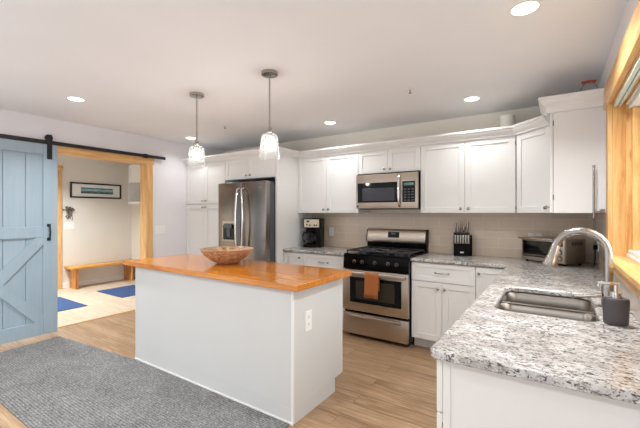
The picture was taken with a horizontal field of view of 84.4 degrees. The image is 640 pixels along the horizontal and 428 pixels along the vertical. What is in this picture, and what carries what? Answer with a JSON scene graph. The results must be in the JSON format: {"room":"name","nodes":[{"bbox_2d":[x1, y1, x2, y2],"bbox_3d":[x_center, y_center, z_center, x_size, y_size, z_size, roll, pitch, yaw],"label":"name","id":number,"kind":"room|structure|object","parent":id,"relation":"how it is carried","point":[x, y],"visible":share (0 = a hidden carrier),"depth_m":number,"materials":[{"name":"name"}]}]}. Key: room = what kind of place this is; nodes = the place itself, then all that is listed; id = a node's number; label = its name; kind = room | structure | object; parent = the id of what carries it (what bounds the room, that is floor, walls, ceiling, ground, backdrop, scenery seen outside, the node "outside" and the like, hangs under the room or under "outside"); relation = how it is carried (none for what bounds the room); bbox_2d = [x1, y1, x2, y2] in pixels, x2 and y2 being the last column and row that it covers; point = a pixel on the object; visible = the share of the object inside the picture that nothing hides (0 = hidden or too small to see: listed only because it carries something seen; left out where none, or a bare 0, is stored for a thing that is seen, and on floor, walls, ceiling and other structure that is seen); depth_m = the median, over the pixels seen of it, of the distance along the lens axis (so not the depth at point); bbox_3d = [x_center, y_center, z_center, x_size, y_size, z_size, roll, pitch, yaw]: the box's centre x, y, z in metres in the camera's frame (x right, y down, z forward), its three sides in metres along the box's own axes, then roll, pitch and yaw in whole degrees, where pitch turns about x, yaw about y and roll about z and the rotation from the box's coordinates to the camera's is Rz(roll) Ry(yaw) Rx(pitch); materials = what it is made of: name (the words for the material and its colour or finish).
{"room":"kitchen","nodes":[
{"label":"kitchen","id":0,"kind":"room"},
{"bbox_2d":[58,155,130,283],"bbox_3d":[-4.941,0.153,6.128,0.120,2.438,3.520,0,0,34],"label":"wall","id":1,"kind":"structure","parent":0,"point":[101,232],"depth_m":6.86,"materials":[{"name":"paint"}]},
{"bbox_2d":[58,165,62,288],"bbox_3d":[-4.936,0.257,6.005,0.024,2.230,0.980,0,0,34],"label":"trim","id":2,"kind":"structure","parent":1,"relation":"in","point":[60,168],"depth_m":6.37,"materials":[{"name":"brown wood"}]},
{"bbox_2d":[63,206,74,219],"bbox_3d":[-4.600,0.004,6.472,0.069,0.255,0.190,0,0,34],"label":"wall ornament","id":3,"kind":"object","parent":1,"relation":"attached to","point":[66,207],"visible":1,"depth_m":6.46,"materials":[{"name":"brown"}]},
{"bbox_2d":[64,222,73,228],"bbox_3d":[-4.615,0.235,6.500,0.008,0.125,0.165,0,0,34],"label":"light switch","id":4,"kind":"object","parent":1,"relation":"attached to","point":[67,225],"visible":1,"depth_m":6.50,"materials":[{"name":"white plastic"}]},
{"bbox_2d":[62,275,123,288],"bbox_3d":[-4.325,1.327,6.932,0.014,0.090,1.260,0,0,34],"label":"baseboard","id":5,"kind":"structure","parent":1,"relation":"attached to","point":[120,277],"depth_m":6.88,"materials":[{"name":"white wood"}]},
{"bbox_2d":[70,182,120,198],"bbox_3d":[-4.348,-0.430,6.887,0.024,0.291,0.920,0,0,34],"label":"framed picture","id":6,"kind":"object","parent":1,"relation":"attached to","point":[77,189],"visible":1,"depth_m":6.85,"materials":[{"name":"black"}]},
{"bbox_2d":[81,187,112,194],"bbox_3d":[-4.344,-0.429,6.896,0.002,0.113,0.580,0,0,34],"label":"print","id":7,"kind":"object","parent":6,"relation":"attached to","point":[84,190],"depth_m":6.89},
{"bbox_2d":[0,109,224,256],"bbox_3d":[-3.178,0.153,3.887,0.140,2.438,5.344,0,0,34],"label":"wall","id":8,"kind":"structure","parent":0,"point":[170,204],"depth_m":5.03,"materials":[{"name":"paint"}]},
{"bbox_2d":[2,138,153,164],"bbox_3d":[-2.877,-0.743,4.192,0.022,0.130,1.915,0,0,34],"label":"trim","id":9,"kind":"structure","parent":8,"relation":"attached to","point":[61,149],"depth_m":4.40,"materials":[{"name":"brown wood"}]},
{"bbox_2d":[0,134,165,344],"bbox_3d":[-2.903,0.229,4.037,0.106,2.196,2.500,0,0,34],"label":"barn door","id":10,"kind":"structure","parent":8,"relation":"in","point":[28,170],"depth_m":3.77,"materials":[{"name":"blue paint"}]},
{"bbox_2d":[58,309,134,327],"bbox_3d":[-3.076,1.369,4.324,0.025,0.006,1.685,0,0,34],"label":"trim","id":11,"kind":"structure","parent":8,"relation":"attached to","point":[134,309],"depth_m":4.57,"materials":[{"name":"brown wood"}]},
{"bbox_2d":[58,154,142,164],"bbox_3d":[-2.945,-0.688,4.237,0.140,0.019,1.685,0,0,34],"label":"trim","id":12,"kind":"structure","parent":8,"relation":"attached to","point":[58,154],"depth_m":4.48,"materials":[{"name":"brown wood"}]},
{"bbox_2d":[140,164,145,258],"bbox_3d":[-2.945,0.347,4.237,0.140,2.050,1.723,0,0,34],"label":"trim","id":13,"kind":"structure","parent":8,"relation":"attached to","point":[142,167],"depth_m":4.93,"materials":[{"name":"brown wood"}]},
{"bbox_2d":[146,164,152,257],"bbox_3d":[-2.385,0.347,4.933,0.020,2.049,0.095,0,0,34],"label":"trim","id":14,"kind":"structure","parent":8,"relation":"attached to","point":[149,168],"depth_m":4.93,"materials":[{"name":"brown wood"}]},
{"bbox_2d":[155,225,164,233],"bbox_3d":[-2.296,0.238,5.075,0.008,0.118,0.160,0,0,34],"label":"light switch","id":15,"kind":"object","parent":8,"relation":"attached to","point":[160,229],"visible":1,"depth_m":5.07,"materials":[{"name":"white plastic"}]},
{"bbox_2d":[131,164,139,273],"bbox_3d":[-2.875,0.153,6.795,2.580,2.438,0.120,0,0,34],"label":"wall","id":16,"kind":"structure","parent":0,"point":[135,208],"depth_m":7.37,"materials":[{"name":"paint"}]},
{"bbox_2d":[128,164,139,203],"bbox_3d":[-3.090,-0.553,6.660,1.330,0.750,0.338,0,0,34],"label":"upper cabinet","id":17,"kind":"object","parent":16,"relation":"attached to","point":[133,170],"visible":0.31,"depth_m":6.88,"materials":[{"name":"paint"}]},
{"bbox_2d":[0,279,436,427],"bbox_3d":[-1.924,1.412,3.424,8.200,0.080,4.964,0,0,34],"label":"floor","id":18,"kind":"structure","parent":0,"point":[381,383],"depth_m":3.12,"materials":[{"name":"brown wood"}]},
{"bbox_2d":[58,297,87,311],"bbox_3d":[-4.003,1.367,5.227,0.980,0.008,0.620,0,0,34],"label":"floor mat","id":19,"kind":"object","parent":18,"relation":"on","point":[64,304],"visible":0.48,"depth_m":5.26,"materials":[{"name":"blue fabric"}]},
{"bbox_2d":[64,259,132,289],"bbox_3d":[-4.179,1.171,6.832,0.332,0.402,1.215,0,0,34],"label":"wooden bench","id":20,"kind":"object","parent":18,"relation":"on","point":[73,270],"visible":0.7,"depth_m":6.53,"materials":[{"name":"brown wood"}]},
{"bbox_2d":[97,285,134,297],"bbox_3d":[-3.373,1.367,6.209,0.860,0.008,0.648,0,0,34],"label":"floor mat","id":21,"kind":"object","parent":18,"relation":"on","point":[125,291],"visible":0.7,"depth_m":6.14,"materials":[{"name":"blue fabric"}]},
{"bbox_2d":[0,336,288,427],"bbox_3d":[-1.766,1.367,2.756,3.135,0.008,0.949,0,0,34],"label":"rug","id":22,"kind":"object","parent":18,"relation":"on","point":[57,382],"visible":1,"depth_m":2.62,"materials":[{"name":"grey carpet"}]},
{"bbox_2d":[187,161,235,254],"bbox_3d":[-1.494,0.313,5.498,0.870,2.118,0.786,0,0,34],"label":"pantry cabinet","id":23,"kind":"object","parent":18,"relation":"on","point":[202,181],"visible":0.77,"depth_m":5.21,"materials":[{"name":"paint"}]},
{"bbox_2d":[182,115,549,164],"bbox_3d":[-0.003,-0.778,4.288,4.698,0.084,0.505,0,0,34],"label":"trim","id":24,"kind":"structure","parent":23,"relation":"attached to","point":[538,122],"depth_m":3.99,"materials":[{"name":"paint"}]},
{"bbox_2d":[135,267,341,425],"bbox_3d":[-0.767,0.936,3.077,1.882,0.872,0.682,0,0,34],"label":"kitchen island","id":25,"kind":"object","parent":18,"relation":"on","point":[276,353],"visible":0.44,"depth_m":2.60,"materials":[{"name":"paint"}]},
{"bbox_2d":[123,254,351,291],"bbox_3d":[-0.816,0.478,3.102,2.095,0.040,0.722,0,0,34],"label":"island countertop","id":26,"kind":"structure","parent":25,"relation":"on","point":[288,277],"depth_m":2.81,"materials":[{"name":"brown wood"}]},
{"bbox_2d":[200,246,252,263],"bbox_3d":[-0.849,0.391,3.234,0.476,0.134,0.476,0,0,34],"label":"wooden bowl","id":27,"kind":"object","parent":26,"relation":"on","point":[219,254],"visible":1,"depth_m":3.10,"materials":[{"name":"brown wood"}]},
{"bbox_2d":[305,309,311,331],"bbox_3d":[-0.079,0.737,2.418,0.005,0.138,0.076,0,0,34],"label":"outlet plate","id":28,"kind":"object","parent":25,"relation":"attached to","point":[308,312],"depth_m":2.41,"materials":[{"name":"white plastic"}]},
{"bbox_2d":[218,180,274,261],"bbox_3d":[-0.793,0.484,4.890,0.867,1.775,0.970,0,0,34],"label":"refrigerator","id":29,"kind":"object","parent":18,"relation":"on","point":[246,210],"visible":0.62,"depth_m":4.45,"materials":[{"name":"grey metal"}]},
{"bbox_2d":[275,154,311,262],"bbox_3d":[-0.341,0.313,4.750,0.027,2.118,0.757,0,0,34],"label":"panel","id":30,"kind":"object","parent":18,"relation":"on","point":[289,229],"visible":0.3,"depth_m":4.58,"materials":[{"name":"paint"}]},
{"bbox_2d":[284,251,302,264],"bbox_3d":[-0.173,0.930,4.700,0.299,0.883,0.652,0,0,34],"label":"base cabinet","id":31,"kind":"object","parent":18,"relation":"on","point":[296,258],"visible":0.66,"depth_m":4.46,"materials":[{"name":"paint"}]},
{"bbox_2d":[303,253,344,329],"bbox_3d":[0.206,0.930,4.447,0.604,0.883,0.652,0,0,34],"label":"base cabinet","id":32,"kind":"object","parent":18,"relation":"on","point":[309,259],"visible":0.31,"depth_m":4.19,"materials":[{"name":"paint"}]},
{"bbox_2d":[283,246,361,255],"bbox_3d":[0.082,0.473,4.535,0.911,0.030,0.646,0,0,34],"label":"countertop","id":33,"kind":"structure","parent":32,"relation":"on","point":[329,250],"depth_m":4.43,"materials":[{"name":"white stone"}]},
{"bbox_2d":[302,218,323,247],"bbox_3d":[-0.093,0.264,4.809,0.254,0.387,0.273,0,0,13],"label":"coffee maker","id":34,"kind":"object","parent":33,"relation":"on","point":[314,227],"visible":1,"depth_m":4.70,"materials":[{"name":"black plastic"}]},
{"bbox_2d":[343,228,428,345],"bbox_3d":[0.745,0.783,4.017,0.759,1.178,0.752,0,0,34],"label":"gas range","id":35,"kind":"object","parent":18,"relation":"on","point":[388,253],"visible":0.91,"depth_m":3.79,"materials":[{"name":"silver metal"}]},
{"bbox_2d":[364,272,378,299],"bbox_3d":[0.542,0.760,3.708,0.160,0.267,0.045,0,0,34],"label":"dish towel","id":36,"kind":"object","parent":35,"relation":"hanging from","point":[371,280],"visible":1,"depth_m":3.69,"materials":[{"name":"orange fabric"}]},
{"bbox_2d":[344,246,426,258],"bbox_3d":[0.750,0.440,4.025,0.759,0.052,0.590,0,0,34],"label":"cooktop","id":37,"kind":"object","parent":35,"relation":"in","point":[367,252],"depth_m":3.93,"materials":[{"name":"black metal"}]},
{"bbox_2d":[412,261,475,347],"bbox_3d":[1.350,0.930,3.685,0.607,0.883,0.652,0,0,34],"label":"base cabinet","id":38,"kind":"object","parent":18,"relation":"on","point":[441,293],"visible":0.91,"depth_m":3.47,"materials":[{"name":"paint"}]},
{"bbox_2d":[476,266,504,298],"bbox_3d":[1.727,0.930,3.433,0.291,0.883,0.652,0,0,34],"label":"base cabinet","id":39,"kind":"object","parent":18,"relation":"on","point":[485,276],"visible":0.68,"depth_m":3.23,"materials":[{"name":"paint"}]},
{"bbox_2d":[437,359,639,427],"bbox_3d":[0.774,0.930,1.230,0.667,0.883,0.453,0,0,34],"label":"base cabinet","id":40,"kind":"object","parent":18,"relation":"on","point":[467,397],"visible":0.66,"depth_m":1.08,"materials":[{"name":"paint"}]},
{"bbox_2d":[410,252,639,404],"bbox_3d":[1.093,0.473,2.477,1.522,0.030,2.950,0,0,34],"label":"countertop","id":41,"kind":"structure","parent":40,"relation":"on","point":[599,358],"depth_m":1.28,"materials":[{"name":"white stone"}]},
{"bbox_2d":[454,232,471,255],"bbox_3d":[1.548,0.334,3.832,0.184,0.248,0.145,0,0,19],"label":"knife block","id":42,"kind":"object","parent":41,"relation":"on","point":[464,249],"visible":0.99,"depth_m":3.77,"materials":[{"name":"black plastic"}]},
{"bbox_2d":[497,292,597,321],"bbox_3d":[1.172,0.586,1.842,0.421,0.194,0.644,0,0,34],"label":"sink","id":43,"kind":"object","parent":41,"relation":"in","point":[535,304],"visible":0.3,"depth_m":1.93,"materials":[{"name":"silver metal"}]},
{"bbox_2d":[518,236,584,265],"bbox_3d":[2.127,0.343,3.262,0.294,0.229,0.438,0,0,-20],"label":"toaster oven","id":44,"kind":"object","parent":41,"relation":"on","point":[572,250],"visible":0.81,"depth_m":3.13,"materials":[{"name":"silver metal"}]},
{"bbox_2d":[542,227,613,306],"bbox_3d":[1.289,0.265,1.765,0.305,0.386,0.101,0,0,34],"label":"kitchen faucet","id":45,"kind":"object","parent":41,"relation":"on","point":[551,259],"visible":0.8,"depth_m":1.73,"materials":[{"name":"silver metal"}]},
{"bbox_2d":[597,281,629,326],"bbox_3d":[1.210,0.371,1.459,0.105,0.172,0.063,0,0,34],"label":"soap dispenser","id":46,"kind":"object","parent":41,"relation":"on","point":[615,308],"visible":1,"depth_m":1.44,"materials":[{"name":"grey ceramic"}]},
{"bbox_2d":[602,296,629,326],"bbox_3d":[1.218,0.403,1.454,0.088,0.110,0.063,0,0,34],"label":"bottle","id":47,"kind":"object","parent":46,"relation":"on","point":[616,309],"depth_m":1.43,"materials":[{"name":"grey ceramic"}]},
{"bbox_2d":[0,0,626,150],"bbox_3d":[-2.146,-1.116,3.091,8.200,0.100,5.764,0,0,34],"label":"ceiling","id":48,"kind":"structure","parent":0,"point":[135,65],"depth_m":2.47,"materials":[{"name":"paint"}]},
{"bbox_2d":[66,96,85,101],"bbox_3d":[-2.281,-1.063,3.303,0.152,0.005,0.152,0,0,34],"label":"recessed light","id":49,"kind":"object","parent":48,"relation":"in","point":[77,99],"visible":1,"depth_m":3.31,"materials":[{"name":"white"}]},
{"bbox_2d":[187,92,205,166],"bbox_3d":[-1.103,-0.739,3.163,0.158,0.654,0.158,0,0,34],"label":"pendant light","id":50,"kind":"object","parent":48,"relation":"hanging from","point":[198,95],"visible":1,"depth_m":3.15,"materials":[{"name":"white glass"}]},
{"bbox_2d":[193,140,199,159],"bbox_3d":[-1.103,-0.561,3.163,0.064,0.183,0.063,0,0,34],"label":"bulb","id":51,"kind":"object","parent":50,"relation":"attached to","point":[196,154],"depth_m":3.14,"materials":[{"name":"white glass"}]},
{"bbox_2d":[259,69,279,158],"bbox_3d":[-0.382,-0.739,2.676,0.158,0.654,0.158,0,0,34],"label":"pendant light","id":52,"kind":"object","parent":48,"relation":"hanging from","point":[267,73],"visible":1,"depth_m":2.66,"materials":[{"name":"white glass"}]},
{"bbox_2d":[265,127,273,150],"bbox_3d":[-0.382,-0.561,2.676,0.064,0.183,0.063,0,0,34],"label":"bulb","id":53,"kind":"object","parent":52,"relation":"attached to","point":[269,145],"depth_m":2.66,"materials":[{"name":"white glass"}]},
{"bbox_2d":[324,121,336,123],"bbox_3d":[0.119,-1.063,4.162,0.152,0.005,0.152,0,0,34],"label":"recessed light","id":54,"kind":"object","parent":48,"relation":"in","point":[325,122],"visible":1,"depth_m":4.15,"materials":[{"name":"white plastic"}]},
{"bbox_2d":[463,96,480,101],"bbox_3d":[1.417,-1.063,3.297,0.152,0.005,0.152,0,0,34],"label":"recessed light","id":55,"kind":"object","parent":48,"relation":"in","point":[472,98],"visible":1,"depth_m":3.28,"materials":[{"name":"white"}]},
{"bbox_2d":[508,0,541,16],"bbox_3d":[1.066,-1.063,1.837,0.152,0.005,0.152,0,0,34],"label":"recessed light","id":56,"kind":"object","parent":48,"relation":"in","point":[526,7],"visible":1,"depth_m":1.83,"materials":[{"name":"white plastic"}]},
{"bbox_2d":[225,106,541,257],"bbox_3d":[0.454,0.153,4.749,5.409,2.438,0.120,0,0,34],"label":"wall","id":57,"kind":"structure","parent":0,"point":[482,121],"depth_m":4.27,"materials":[{"name":"paint"}]},
{"bbox_2d":[225,155,274,181],"bbox_3d":[-0.746,-0.601,5.000,0.919,0.290,0.786,0,0,34],"label":"upper cabinet","id":58,"kind":"object","parent":57,"relation":"attached to","point":[250,169],"visible":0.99,"depth_m":4.69,"materials":[{"name":"paint"}]},
{"bbox_2d":[298,152,369,212],"bbox_3d":[0.162,-0.373,4.655,0.912,0.746,0.349,0,0,34],"label":"upper cabinet","id":59,"kind":"object","parent":57,"relation":"attached to","point":[326,184],"visible":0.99,"depth_m":4.52,"materials":[{"name":"paint"}]},
{"bbox_2d":[358,146,420,174],"bbox_3d":[0.860,-0.606,4.190,0.760,0.280,0.349,0,0,34],"label":"upper cabinet","id":60,"kind":"object","parent":57,"relation":"attached to","point":[404,159],"visible":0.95,"depth_m":4.05,"materials":[{"name":"paint"}]},
{"bbox_2d":[356,171,420,209],"bbox_3d":[0.833,-0.251,4.148,0.748,0.418,0.440,0,0,34],"label":"microwave","id":61,"kind":"object","parent":60,"relation":"attached to","point":[393,190],"visible":0.98,"depth_m":3.99,"materials":[{"name":"silver metal"}]},
{"bbox_2d":[312,213,592,261],"bbox_3d":[1.214,0.229,4.166,3.196,0.456,0.008,0,0,34],"label":"backsplash","id":62,"kind":"structure","parent":57,"relation":"attached to","point":[493,234],"depth_m":3.86,"materials":[{"name":"beige tile"}]},
{"bbox_2d":[329,227,333,235],"bbox_3d":[0.159,0.254,4.860,0.070,0.115,0.006,0,0,34],"label":"power outlet","id":63,"kind":"object","parent":62,"relation":"attached to","point":[331,229],"visible":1,"depth_m":4.86,"materials":[{"name":"white plastic"}]},
{"bbox_2d":[528,233,541,236],"bbox_3d":[2.150,0.237,3.533,0.115,0.070,0.006,0,0,34],"label":"power outlet","id":64,"kind":"object","parent":62,"relation":"attached to","point":[529,234],"visible":0.5,"depth_m":3.53,"materials":[{"name":"white plastic"}]},
{"bbox_2d":[421,135,516,212],"bbox_3d":[1.557,-0.373,3.725,0.912,0.746,0.349,0,0,34],"label":"upper cabinet","id":65,"kind":"object","parent":57,"relation":"attached to","point":[480,175],"visible":0.98,"depth_m":3.58,"materials":[{"name":"paint"}]},
{"bbox_2d":[494,114,515,127],"bbox_3d":[1.862,-0.856,3.522,0.178,0.218,0.164,0,0,-29],"label":"pitcher","id":66,"kind":"object","parent":65,"relation":"on","point":[505,120],"visible":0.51,"depth_m":3.47,"materials":[{"name":"white ceramic"}]},
{"bbox_2d":[515,125,549,212],"bbox_3d":[2.119,-0.373,3.198,0.615,0.746,0.611,0,0,34],"label":"upper cabinet","id":67,"kind":"object","parent":57,"relation":"attached to","point":[533,147],"visible":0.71,"depth_m":3.14,"materials":[{"name":"paint"}]},
{"bbox_2d":[598,0,637,87],"bbox_3d":[1.349,0.153,1.350,0.150,2.438,4.544,0,0,34],"label":"wall","id":68,"kind":"structure","parent":0,"point":[630,6],"depth_m":2.01,"materials":[{"name":"paint"}]},
{"bbox_2d":[545,107,605,212],"bbox_3d":[1.960,-0.404,2.732,0.363,0.808,0.336,0,0,34],"label":"upper cabinet","id":69,"kind":"object","parent":68,"relation":"attached to","point":[577,137],"visible":0.94,"depth_m":2.59,"materials":[{"name":"paint"}]},
{"bbox_2d":[538,88,603,122],"bbox_3d":[1.925,-0.812,2.718,0.404,0.112,0.401,0,0,34],"label":"trim","id":70,"kind":"structure","parent":69,"relation":"attached to","point":[593,98],"depth_m":2.58,"materials":[{"name":"paint"}]},
{"bbox_2d":[579,79,598,91],"bbox_3d":[2.075,-0.918,2.727,0.126,0.216,0.126,0,0,-11],"label":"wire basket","id":71,"kind":"object","parent":69,"relation":"on","point":[583,83],"visible":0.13,"depth_m":2.72,"materials":[{"name":"red"}]},
{"bbox_2d":[592,165,604,217],"bbox_3d":[1.967,-0.150,2.498,0.073,0.375,0.060,0,0,34],"label":"paper towel holder","id":72,"kind":"object","parent":69,"relation":"attached to","point":[593,166],"visible":1,"depth_m":2.49,"materials":[{"name":"silver metal"}]},
{"bbox_2d":[593,213,639,322],"bbox_3d":[1.724,0.229,2.056,0.008,0.456,2.935,0,0,34],"label":"backsplash","id":73,"kind":"structure","parent":68,"relation":"attached to","point":[599,223],"depth_m":2.46,"materials":[{"name":"beige tile"}]},
{"bbox_2d":[588,245,597,265],"bbox_3d":[2.314,0.356,2.995,0.030,0.198,0.351,0,0,32],"label":"plug","id":74,"kind":"object","parent":73,"relation":"attached to","point":[595,247],"visible":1,"depth_m":2.85,"materials":[{"name":"black plastic"}]},
{"bbox_2d":[603,0,639,298],"bbox_3d":[1.456,-0.248,1.542,0.185,1.180,1.940,0,0,34],"label":"window","id":75,"kind":"structure","parent":68,"relation":"in","point":[623,121],"depth_m":2.13,"materials":[{"name":"brown wood"}]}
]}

